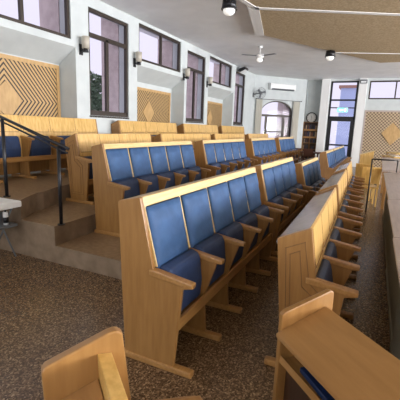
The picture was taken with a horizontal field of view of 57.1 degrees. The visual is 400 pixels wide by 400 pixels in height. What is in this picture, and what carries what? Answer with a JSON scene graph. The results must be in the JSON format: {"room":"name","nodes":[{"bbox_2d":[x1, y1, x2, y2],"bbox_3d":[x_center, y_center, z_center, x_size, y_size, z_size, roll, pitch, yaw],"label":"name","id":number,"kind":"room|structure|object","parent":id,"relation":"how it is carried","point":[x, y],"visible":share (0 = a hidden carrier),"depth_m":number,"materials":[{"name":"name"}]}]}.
{"room":"house of worship","nodes":[
{"label":"house of worship","id":0,"kind":"room"},
{"bbox_2d":[0,0,255,176],"bbox_3d":[-2.540,-2.299,8.713,0.600,4.380,23.000,7,12,25],"label":"wall","id":1,"kind":"structure","parent":0,"point":[16,39],"depth_m":9.18,"materials":[{"name":"white paint"}]},
{"bbox_2d":[0,53,60,116],"bbox_3d":[-3.634,-1.607,6.903,0.045,2.150,2.620,7,12,25],"label":"wall screen","id":2,"kind":"object","parent":1,"relation":"attached to","point":[28,87],"visible":0.49,"depth_m":7.26,"materials":[{"name":"beige wood"}]},
{"bbox_2d":[0,0,69,38],"bbox_3d":[-3.175,-3.558,6.434,0.070,0.910,2.310,7,12,25],"label":"window","id":3,"kind":"structure","parent":1,"relation":"in","point":[20,19],"depth_m":6.90,"materials":[{"name":"brown metal"}]},
{"bbox_2d":[39,0,59,32],"bbox_3d":[-3.108,-3.965,7.698,0.540,1.600,0.160,7,12,25],"label":"trim","id":4,"kind":"structure","parent":1,"relation":"attached to","point":[49,15],"depth_m":7.63,"materials":[{"name":"stone"}]},
{"bbox_2d":[79,36,89,54],"bbox_3d":[-2.422,-3.240,7.720,0.225,0.360,0.170,7,12,25],"label":"wall sconce","id":5,"kind":"object","parent":1,"relation":"attached to","point":[85,45],"visible":1,"depth_m":7.66,"materials":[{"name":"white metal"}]},
{"bbox_2d":[88,7,128,118],"bbox_3d":[-2.162,-3.114,8.703,0.100,2.310,1.490,7,12,25],"label":"window","id":6,"kind":"structure","parent":1,"relation":"in","point":[106,113],"depth_m":8.73,"materials":[{"name":"brown metal"}]},
{"bbox_2d":[101,18,118,111],"bbox_3d":[-2.297,-3.491,9.574,0.540,3.200,0.160,7,12,25],"label":"trim","id":7,"kind":"structure","parent":1,"relation":"attached to","point":[110,30],"depth_m":9.48,"materials":[{"name":"stone"}]},
{"bbox_2d":[133,51,141,66],"bbox_3d":[-1.590,-3.596,9.413,0.225,0.360,0.170,7,12,25],"label":"wall sconce","id":8,"kind":"object","parent":1,"relation":"attached to","point":[136,61],"visible":1,"depth_m":9.35,"materials":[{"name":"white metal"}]},
{"bbox_2d":[137,87,170,122],"bbox_3d":[-1.581,-2.309,11.129,0.045,2.030,2.600,7,12,25],"label":"wall screen","id":9,"kind":"object","parent":1,"relation":"attached to","point":[152,105],"visible":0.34,"depth_m":11.25,"materials":[{"name":"beige wood"}]},
{"bbox_2d":[139,23,179,71],"bbox_3d":[-1.153,-4.307,10.582,0.070,0.910,2.280,7,12,25],"label":"window","id":10,"kind":"structure","parent":1,"relation":"in","point":[160,35],"depth_m":10.62,"materials":[{"name":"brown metal"}]},
{"bbox_2d":[157,39,172,67],"bbox_3d":[-1.092,-4.711,11.832,0.540,1.600,0.160,7,12,25],"label":"trim","id":11,"kind":"structure","parent":1,"relation":"attached to","point":[167,46],"depth_m":11.73,"materials":[{"name":"stone"}]},
{"bbox_2d":[183,68,189,80],"bbox_3d":[-0.426,-4.027,11.800,0.225,0.360,0.170,7,12,25],"label":"wall sconce","id":12,"kind":"object","parent":1,"relation":"attached to","point":[186,75],"visible":1,"depth_m":11.73,"materials":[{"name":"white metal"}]},
{"bbox_2d":[186,54,197,118],"bbox_3d":[-0.316,-4.225,13.638,0.540,3.200,0.160,7,12,25],"label":"trim","id":13,"kind":"structure","parent":1,"relation":"attached to","point":[192,61],"depth_m":13.56,"materials":[{"name":"stone"}]},
{"bbox_2d":[185,51,204,123],"bbox_3d":[-0.179,-3.849,12.771,0.100,2.310,1.480,7,12,25],"label":"window","id":14,"kind":"structure","parent":1,"relation":"in","point":[193,70],"depth_m":12.86,"materials":[{"name":"brown metal"}]},
{"bbox_2d":[206,77,212,87],"bbox_3d":[0.356,-4.298,13.410,0.225,0.360,0.170,7,12,25],"label":"wall sconce","id":15,"kind":"object","parent":1,"relation":"attached to","point":[209,82],"visible":1,"depth_m":13.35,"materials":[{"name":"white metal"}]},
{"bbox_2d":[207,101,221,126],"bbox_3d":[0.365,-3.020,15.123,0.045,2.010,2.600,7,12,25],"label":"wall screen","id":16,"kind":"object","parent":1,"relation":"attached to","point":[214,110],"visible":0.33,"depth_m":15.45,"materials":[{"name":"beige wood"}]},
{"bbox_2d":[213,63,225,84],"bbox_3d":[0.855,-5.432,15.825,0.540,1.600,0.160,7,12,25],"label":"trim","id":17,"kind":"structure","parent":1,"relation":"attached to","point":[216,66],"depth_m":15.76,"materials":[{"name":"stone"}]},
{"bbox_2d":[210,56,231,87],"bbox_3d":[0.790,-5.026,14.566,0.070,0.910,2.300,7,12,25],"label":"window","id":18,"kind":"structure","parent":1,"relation":"in","point":[212,58],"depth_m":14.63,"materials":[{"name":"brown metal"}]},
{"bbox_2d":[233,74,239,121],"bbox_3d":[1.587,-4.929,17.542,0.540,3.200,0.160,7,12,25],"label":"trim","id":19,"kind":"structure","parent":1,"relation":"attached to","point":[237,76],"depth_m":17.41,"materials":[{"name":"stone"}]},
{"bbox_2d":[233,72,244,125],"bbox_3d":[1.751,-4.563,16.728,0.100,2.310,1.360,7,12,25],"label":"window","id":20,"kind":"structure","parent":1,"relation":"in","point":[238,73],"depth_m":16.88,"materials":[{"name":"brown metal"}]},
{"bbox_2d":[238,67,247,73],"bbox_3d":[1.840,-5.649,16.004,0.420,0.227,0.440,7,12,25],"label":"floodlight","id":21,"kind":"object","parent":1,"relation":"attached to","point":[242,70],"visible":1,"depth_m":15.84,"materials":[{"name":"black metal"}]},
{"bbox_2d":[253,87,265,98],"bbox_3d":[2.924,-5.287,18.155,0.646,0.546,0.304,5,12,13],"label":"wall fan","id":22,"kind":"object","parent":1,"relation":"attached to","point":[259,89],"visible":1,"depth_m":18.14,"materials":[{"name":"grey plastic"}]},
{"bbox_2d":[0,167,390,399],"bbox_3d":[5.820,0.661,6.862,18.100,0.100,26.000,7,12,25],"label":"floor","id":23,"kind":"structure","parent":0,"point":[47,308],"depth_m":3.27,"materials":[{"name":"carpet"}]},
{"bbox_2d":[0,197,21,256],"bbox_3d":[-2.601,0.357,4.635,0.680,0.746,0.320,7,12,25],"label":"folding table","id":24,"kind":"object","parent":23,"relation":"on","point":[5,203],"visible":1,"depth_m":4.52,"materials":[{"name":"white plastic"}]},
{"bbox_2d":[3,210,8,224],"bbox_3d":[-2.397,0.212,4.532,0.064,0.185,0.064,7,12,25],"label":"sanitizer bottle","id":25,"kind":"object","parent":24,"relation":"on","point":[5,213],"visible":0.94,"depth_m":4.51,"materials":[{"name":"white plastic"}]},
{"bbox_2d":[0,220,17,229],"bbox_3d":[-2.616,0.296,4.631,0.600,0.035,0.260,7,12,25],"label":"shelf","id":26,"kind":"object","parent":24,"relation":"attached to","point":[11,224],"depth_m":4.54,"materials":[{"name":"grey plastic"}]},
{"bbox_2d":[0,170,121,279],"bbox_3d":[0.638,-0.789,11.076,3.500,0.730,14.140,7,12,25],"label":"platform","id":27,"kind":"object","parent":23,"relation":"on","point":[37,234],"visible":0.35,"depth_m":4.79,"materials":[{"name":"stone"}]},
{"bbox_2d":[0,115,69,225],"bbox_3d":[-2.447,-0.493,4.745,1.966,1.450,0.128,7,12,24],"label":"handrail","id":28,"kind":"object","parent":27,"relation":"on","point":[2,118],"visible":1,"depth_m":4.54,"materials":[{"name":"black metal"}]},
{"bbox_2d":[0,114,97,182],"bbox_3d":[-2.978,-0.986,6.735,0.590,1.084,3.310,7,12,25],"label":"pew","id":29,"kind":"object","parent":27,"relation":"on","point":[25,154],"visible":0.55,"depth_m":6.69,"materials":[{"name":"beige wood"}]},
{"bbox_2d":[65,134,151,204],"bbox_3d":[-1.442,-0.654,6.683,0.590,1.084,2.140,7,12,25],"label":"pew","id":30,"kind":"object","parent":27,"relation":"on","point":[79,156],"visible":0.33,"depth_m":5.82,"materials":[{"name":"beige wood"}]},
{"bbox_2d":[111,120,177,138],"bbox_3d":[-1.319,-1.600,10.138,0.590,1.084,2.860,7,12,25],"label":"pew","id":31,"kind":"object","parent":27,"relation":"on","point":[120,126],"visible":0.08,"depth_m":9.71,"materials":[{"name":"beige wood"}]},
{"bbox_2d":[91,141,210,236],"bbox_3d":[-0.633,-0.329,6.088,0.620,1.238,2.660,7,12,25],"label":"pew","id":32,"kind":"object","parent":27,"relation":"on","point":[121,171],"visible":0.76,"depth_m":5.29,"materials":[{"name":"brown wood"}]},
{"bbox_2d":[152,134,210,148],"bbox_3d":[-0.256,-1.093,9.114,0.590,1.084,2.660,7,12,25],"label":"pew","id":33,"kind":"object","parent":27,"relation":"on","point":[160,137],"visible":0.03,"depth_m":8.69,"materials":[{"name":"beige wood"}]},
{"bbox_2d":[177,124,218,134],"bbox_3d":[0.095,-2.124,13.039,0.590,1.084,2.860,7,12,25],"label":"pew","id":34,"kind":"object","parent":27,"relation":"on","point":[183,128],"visible":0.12,"depth_m":12.60,"materials":[{"name":"beige wood"}]},
{"bbox_2d":[194,139,257,177],"bbox_3d":[0.708,-0.826,8.838,0.620,1.238,2.660,7,12,25],"label":"pew","id":35,"kind":"object","parent":27,"relation":"on","point":[222,156],"visible":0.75,"depth_m":8.26,"materials":[{"name":"blue fabric"}]},
{"bbox_2d":[211,134,244,142],"bbox_3d":[0.998,-1.557,11.687,0.590,1.084,2.660,7,12,25],"label":"pew","id":36,"kind":"object","parent":27,"relation":"on","point":[213,136],"visible":0.04,"depth_m":11.32,"materials":[{"name":"brown wood"}]},
{"bbox_2d":[218,126,245,134],"bbox_3d":[1.458,-2.628,15.834,0.590,1.084,2.760,7,12,25],"label":"pew","id":37,"kind":"object","parent":27,"relation":"on","point":[221,129],"visible":0.13,"depth_m":15.46,"materials":[{"name":"brown wood"}]},
{"bbox_2d":[245,134,267,138],"bbox_3d":[2.318,-2.046,14.393,0.590,1.084,2.660,7,12,25],"label":"pew","id":38,"kind":"object","parent":27,"relation":"on","point":[247,136],"visible":0.06,"depth_m":13.95,"materials":[{"name":"brown wood"}]},
{"bbox_2d":[245,138,284,165],"bbox_3d":[2.123,-1.349,11.739,0.620,1.238,2.660,7,12,25],"label":"pew","id":39,"kind":"object","parent":27,"relation":"on","point":[264,150],"visible":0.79,"depth_m":11.10,"materials":[{"name":"blue fabric"}]},
{"bbox_2d":[275,137,301,163],"bbox_3d":[3.507,-1.862,14.578,0.620,1.238,2.660,7,12,25],"label":"pew","id":40,"kind":"object","parent":27,"relation":"on","point":[286,145],"visible":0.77,"depth_m":14.24,"materials":[{"name":"blue fabric"}]},
{"bbox_2d":[41,326,202,399],"bbox_3d":[0.063,1.093,0.642,0.590,1.057,1.628,-3,12,-24],"label":"pew","id":41,"kind":"object","parent":23,"relation":"on","point":[95,368],"visible":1,"depth_m":1.17,"materials":[{"name":"brown wood"}]},
{"bbox_2d":[118,167,283,378],"bbox_3d":[0.252,0.394,3.735,0.620,1.238,2.660,7,12,25],"label":"pew","id":42,"kind":"object","parent":23,"relation":"on","point":[179,243],"visible":1,"depth_m":2.85,"materials":[{"name":"brown wood"}]},
{"bbox_2d":[248,157,312,254],"bbox_3d":[1.381,-0.024,6.051,0.620,1.238,2.140,7,12,25],"label":"pew","id":43,"kind":"object","parent":23,"relation":"on","point":[279,188],"visible":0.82,"depth_m":5.60,"materials":[{"name":"blue fabric"}]},
{"bbox_2d":[303,149,313,160],"bbox_3d":[4.917,-1.850,16.649,0.420,0.950,0.430,7,12,25],"label":"chair","id":44,"kind":"object","parent":23,"relation":"on","point":[307,152],"visible":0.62,"depth_m":16.41,"materials":[{"name":"brown wood"}]},
{"bbox_2d":[300,122,317,160],"bbox_3d":[5.976,-3.135,20.057,0.780,2.220,0.295,7,12,25],"label":"bookcase","id":45,"kind":"object","parent":23,"relation":"on","point":[309,144],"visible":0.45,"depth_m":20.03,"materials":[{"name":"brown wood"}]},
{"bbox_2d":[298,151,319,161],"bbox_3d":[5.171,-1.897,17.424,1.000,0.760,1.000,7,12,25],"label":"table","id":46,"kind":"object","parent":23,"relation":"on","point":[302,152],"visible":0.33,"depth_m":17.17,"materials":[{"name":"brown"}]},
{"bbox_2d":[294,157,327,205],"bbox_3d":[2.519,-0.261,8.125,0.620,1.238,2.140,7,12,25],"label":"pew","id":47,"kind":"object","parent":23,"relation":"on","point":[308,172],"visible":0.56,"depth_m":7.55,"materials":[{"name":"blue fabric"}]},
{"bbox_2d":[264,187,362,366],"bbox_3d":[1.201,0.557,3.485,0.590,1.084,2.140,7,12,23],"label":"pew","id":48,"kind":"object","parent":23,"relation":"on","point":[315,251],"visible":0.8,"depth_m":2.69,"materials":[{"name":"brown wood"}]},
{"bbox_2d":[319,149,340,178],"bbox_3d":[4.538,-1.080,12.628,0.620,1.238,2.140,7,12,25],"label":"pew","id":49,"kind":"object","parent":23,"relation":"on","point":[328,165],"visible":0.65,"depth_m":11.73,"materials":[{"name":"brown wood"}]},
{"bbox_2d":[272,289,399,399],"bbox_3d":[0.693,1.075,0.827,0.268,1.065,1.750,-2,12,-19],"label":"desk","id":50,"kind":"object","parent":23,"relation":"on","point":[346,362],"visible":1,"depth_m":1.35,"materials":[{"name":"brown wood"}]},
{"bbox_2d":[279,355,321,399],"bbox_3d":[0.687,0.826,0.774,0.187,0.035,1.694,-2,12,-19],"label":"shelf","id":51,"kind":"object","parent":50,"relation":"attached to","point":[290,363],"depth_m":1.45,"materials":[{"name":"brown wood"}]},
{"bbox_2d":[300,367,334,399],"bbox_3d":[0.478,0.678,1.354,0.132,0.022,0.200,-1,12,-16],"label":"book","id":52,"kind":"object","parent":50,"relation":"on","point":[321,391],"visible":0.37,"depth_m":1.33,"materials":[{"name":"blue fabric"}]},
{"bbox_2d":[330,147,347,163],"bbox_3d":[5.489,-1.432,14.580,0.620,1.238,2.140,7,12,25],"label":"pew","id":53,"kind":"object","parent":23,"relation":"on","point":[337,151],"visible":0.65,"depth_m":14.41,"materials":[{"name":"blue fabric"}]},
{"bbox_2d":[317,169,363,270],"bbox_3d":[2.171,0.171,5.613,0.590,1.084,2.140,7,12,23],"label":"pew","id":54,"kind":"object","parent":23,"relation":"on","point":[348,203],"visible":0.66,"depth_m":5.26,"materials":[{"name":"brown wood"}]},
{"bbox_2d":[336,146,351,160],"bbox_3d":[6.441,-1.785,16.532,0.620,1.238,2.140,7,12,25],"label":"pew","id":55,"kind":"object","parent":23,"relation":"on","point":[342,149],"visible":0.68,"depth_m":16.36,"materials":[{"name":"blue fabric"}]},
{"bbox_2d":[333,161,364,227],"bbox_3d":[3.138,-0.214,7.733,0.590,1.084,2.140,7,12,23],"label":"pew","id":56,"kind":"object","parent":23,"relation":"on","point":[354,183],"visible":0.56,"depth_m":7.57,"materials":[{"name":"brown wood"}]},
{"bbox_2d":[355,163,373,200],"bbox_3d":[4.345,-0.494,9.709,0.420,0.950,0.474,10,14,34],"label":"wooden chair","id":57,"kind":"object","parent":23,"relation":"on","point":[358,171],"visible":0.29,"depth_m":9.54,"materials":[{"name":"brown wood"}]},
{"bbox_2d":[359,150,374,163],"bbox_3d":[5.823,-1.179,12.907,0.480,1.155,0.580,7,12,25],"label":"pulpit","id":58,"kind":"object","parent":23,"relation":"on","point":[365,158],"visible":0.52,"depth_m":12.60,"materials":[{"name":"brown wood"}]},
{"bbox_2d":[359,167,381,206],"bbox_3d":[4.076,-0.345,8.909,0.420,0.950,0.474,5,12,15],"label":"wooden chair","id":59,"kind":"object","parent":23,"relation":"on","point":[376,171],"visible":0.66,"depth_m":8.68,"materials":[{"name":"brown wood"}]},
{"bbox_2d":[365,158,398,210],"bbox_3d":[3.991,-0.305,8.086,0.528,1.186,0.030,7,12,25],"label":"railing","id":60,"kind":"object","parent":23,"relation":"on","point":[372,158],"visible":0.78,"depth_m":8.12,"materials":[{"name":"black metal"}]},
{"bbox_2d":[379,155,399,184],"bbox_3d":[6.516,-0.902,11.989,0.900,1.020,1.000,3,11,5],"label":"covered table","id":61,"kind":"object","parent":23,"relation":"on","point":[384,156],"visible":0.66,"depth_m":12.34,"materials":[{"name":"fabric"}]},
{"bbox_2d":[380,158,399,208],"bbox_3d":[5.179,-0.464,9.507,0.950,1.030,2.900,7,12,25],"label":"table","id":62,"kind":"object","parent":23,"relation":"on","point":[387,166],"visible":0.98,"depth_m":8.92,"materials":[{"name":"brown wood"}]},
{"bbox_2d":[382,173,399,267],"bbox_3d":[3.513,0.187,6.034,0.950,0.985,3.520,7,12,24],"label":"table","id":63,"kind":"object","parent":23,"relation":"on","point":[392,180],"visible":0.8,"depth_m":5.78,"materials":[{"name":"brown wood"}]},
{"bbox_2d":[385,152,399,158],"bbox_3d":[7.775,-1.301,14.233,0.900,1.020,1.000,3,11,5],"label":"covered table","id":64,"kind":"object","parent":23,"relation":"on","point":[396,153],"visible":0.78,"depth_m":14.35,"materials":[{"name":"fabric"}]},
{"bbox_2d":[386,200,399,340],"bbox_3d":[2.344,0.623,3.622,0.950,0.985,1.850,7,12,24],"label":"table","id":65,"kind":"object","parent":23,"relation":"on","point":[392,282],"visible":0.68,"depth_m":3.61,"materials":[{"name":"brown wood"}]},
{"bbox_2d":[389,238,399,359],"bbox_3d":[1.660,0.877,2.215,0.950,0.985,1.280,7,12,24],"label":"table","id":66,"kind":"object","parent":23,"relation":"on","point":[394,346],"visible":0.55,"depth_m":2.71,"materials":[{"name":"brown wood"}]},
{"bbox_2d":[99,0,399,80],"bbox_3d":[5.983,-3.755,5.985,18.100,0.150,26.000,7,12,25],"label":"ceiling","id":67,"kind":"structure","parent":0,"point":[202,24],"depth_m":11.64,"materials":[{"name":"white paint"}]},
{"bbox_2d":[221,0,236,15],"bbox_3d":[0.598,-3.976,7.500,0.330,0.394,0.330,7,12,25],"label":"ceiling lamp","id":68,"kind":"object","parent":67,"relation":"attached to","point":[229,7],"visible":1,"depth_m":7.41,"materials":[{"name":"black metal"}]},
{"bbox_2d":[242,46,274,61],"bbox_3d":[2.041,-4.784,12.114,1.121,0.500,1.050,7,12,25],"label":"ceiling fan","id":69,"kind":"object","parent":67,"relation":"hanging from","point":[260,57],"visible":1,"depth_m":11.97,"materials":[{"name":"white paint"}]},
{"bbox_2d":[239,0,399,62],"bbox_3d":[5.028,-3.369,4.463,11.457,0.081,18.350,7,12,25],"label":"ceiling panel","id":70,"kind":"object","parent":67,"relation":"attached to","point":[364,29],"depth_m":9.02,"materials":[{"name":"beige paint"}]},
{"bbox_2d":[325,50,334,60],"bbox_3d":[4.205,-4.675,11.871,0.330,0.324,0.330,7,12,25],"label":"ceiling lamp","id":71,"kind":"object","parent":70,"relation":"attached to","point":[330,54],"visible":1,"depth_m":11.77,"materials":[{"name":"black metal"}]},
{"bbox_2d":[252,75,306,156],"bbox_3d":[4.046,-4.181,19.419,3.150,4.380,0.300,-2,12,-19],"label":"wall","id":72,"kind":"structure","parent":0,"point":[299,94],"depth_m":19.12,"materials":[{"name":"white paint"}]},
{"bbox_2d":[262,101,291,136],"bbox_3d":[3.965,-4.152,19.336,1.900,2.050,0.070,-2,12,-19],"label":"window","id":73,"kind":"structure","parent":72,"relation":"in","point":[265,115],"depth_m":19.39,"materials":[{"name":"brown metal"}]},
{"bbox_2d":[275,102,288,137],"bbox_3d":[4.544,-4.400,20.049,0.480,2.600,0.580,-2,12,-19],"label":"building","id":74,"kind":"structure","parent":72,"relation":"attached to","point":[282,109],"depth_m":19.89,"materials":[{"name":"glass"}]},
{"bbox_2d":[269,83,295,91],"bbox_3d":[4.236,-5.785,18.864,1.480,0.326,0.222,-2,12,-19],"label":"air conditioner","id":75,"kind":"object","parent":72,"relation":"attached to","point":[272,86],"visible":1,"depth_m":18.75,"materials":[{"name":"white plastic"}]},
{"bbox_3d":[4.084,-5.161,18.992,2.720,0.060,0.130,-2,12,-19],"label":"curtain rod","id":76,"kind":"object","parent":72,"relation":"attached to","visible":0},
{"bbox_2d":[254,99,262,133],"bbox_3d":[2.960,-3.741,18.854,0.340,2.760,0.076,-2,12,-19],"label":"curtain","id":77,"kind":"object","parent":76,"relation":"hanging from","point":[258,114],"visible":0.66,"depth_m":18.76,"materials":[{"name":"beige fabric"}]},
{"bbox_2d":[291,102,299,147],"bbox_3d":[5.039,-3.810,19.585,0.370,2.760,0.076,-2,12,-19],"label":"curtain","id":78,"kind":"object","parent":76,"relation":"hanging from","point":[296,105],"visible":0.66,"depth_m":19.50,"materials":[{"name":"beige fabric"}]},
{"bbox_2d":[304,78,399,162],"bbox_3d":[12.422,-3.386,16.967,15.600,4.380,0.700,7,12,25],"label":"wall","id":79,"kind":"structure","parent":0,"point":[313,91],"depth_m":18.77,"materials":[{"name":"white paint"}]},
{"bbox_2d":[306,112,316,121],"bbox_3d":[6.046,-4.460,19.911,0.570,0.570,0.082,7,12,25],"label":"wall clock","id":80,"kind":"object","parent":79,"relation":"attached to","point":[311,117],"visible":0.94,"depth_m":19.89,"materials":[{"name":"white plastic"}]},
{"bbox_2d":[315,79,330,159],"bbox_3d":[6.425,-4.067,19.283,0.400,4.380,0.160,7,12,25],"label":"trim","id":81,"kind":"structure","parent":79,"relation":"attached to","point":[325,91],"depth_m":19.15,"materials":[{"name":"white paint"}]},
{"bbox_2d":[324,81,358,156],"bbox_3d":[7.280,-3.930,19.035,1.320,4.270,0.185,7,12,25],"label":"door","id":82,"kind":"structure","parent":79,"relation":"in","point":[351,120],"depth_m":18.96,"materials":[{"name":"black metal"}]},
{"bbox_2d":[337,108,347,112],"bbox_3d":[7.286,-4.600,18.789,0.520,0.240,0.062,7,12,25],"label":"exit sign","id":83,"kind":"object","parent":82,"relation":"attached to","point":[345,110],"visible":1,"depth_m":18.75,"materials":[{"name":"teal plastic"}]},
{"bbox_2d":[351,78,367,166],"bbox_3d":[8.024,-3.865,18.563,0.370,4.380,0.120,7,12,25],"label":"trim","id":84,"kind":"structure","parent":79,"relation":"attached to","point":[362,92],"depth_m":18.50,"materials":[{"name":"white paint"}]},
{"bbox_2d":[360,79,367,83],"bbox_3d":[8.052,-5.826,18.067,0.340,0.180,0.108,7,12,25],"label":"emergency light","id":85,"kind":"object","parent":79,"relation":"attached to","point":[364,80],"visible":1,"depth_m":18.02,"materials":[{"name":"grey plastic"}]},
{"bbox_2d":[359,110,399,167],"bbox_3d":[9.657,-2.929,17.953,3.260,2.800,0.090,7,12,25],"label":"lattice panel","id":86,"kind":"object","parent":79,"relation":"attached to","point":[381,128],"visible":0.8,"depth_m":18.22,"materials":[{"name":"brown wood"}]},
{"bbox_2d":[368,80,399,98],"bbox_3d":[10.060,-5.235,17.464,3.700,0.880,0.070,7,12,25],"label":"window","id":87,"kind":"structure","parent":79,"relation":"in","point":[396,81],"depth_m":17.88,"materials":[{"name":"brown metal"}]},
{"label":"outside","id":88,"kind":"structure","parent":0,"visible":0},
{"bbox_2d":[90,71,101,110],"bbox_3d":[-3.787,-1.107,12.560,1.852,6.461,1.829,7,12,25],"label":"tree","id":89,"kind":"object","parent":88,"point":[96,97],"visible":0.21,"depth_m":11.74,"materials":[{"name":"green plant"}]},
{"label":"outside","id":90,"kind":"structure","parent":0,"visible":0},
{"bbox_2d":[335,85,356,155],"bbox_3d":[18.970,-8.254,45.615,2.300,9.250,20.400,7,12,25],"label":"building","id":91,"kind":"structure","parent":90,"point":[347,91],"depth_m":36.50,"materials":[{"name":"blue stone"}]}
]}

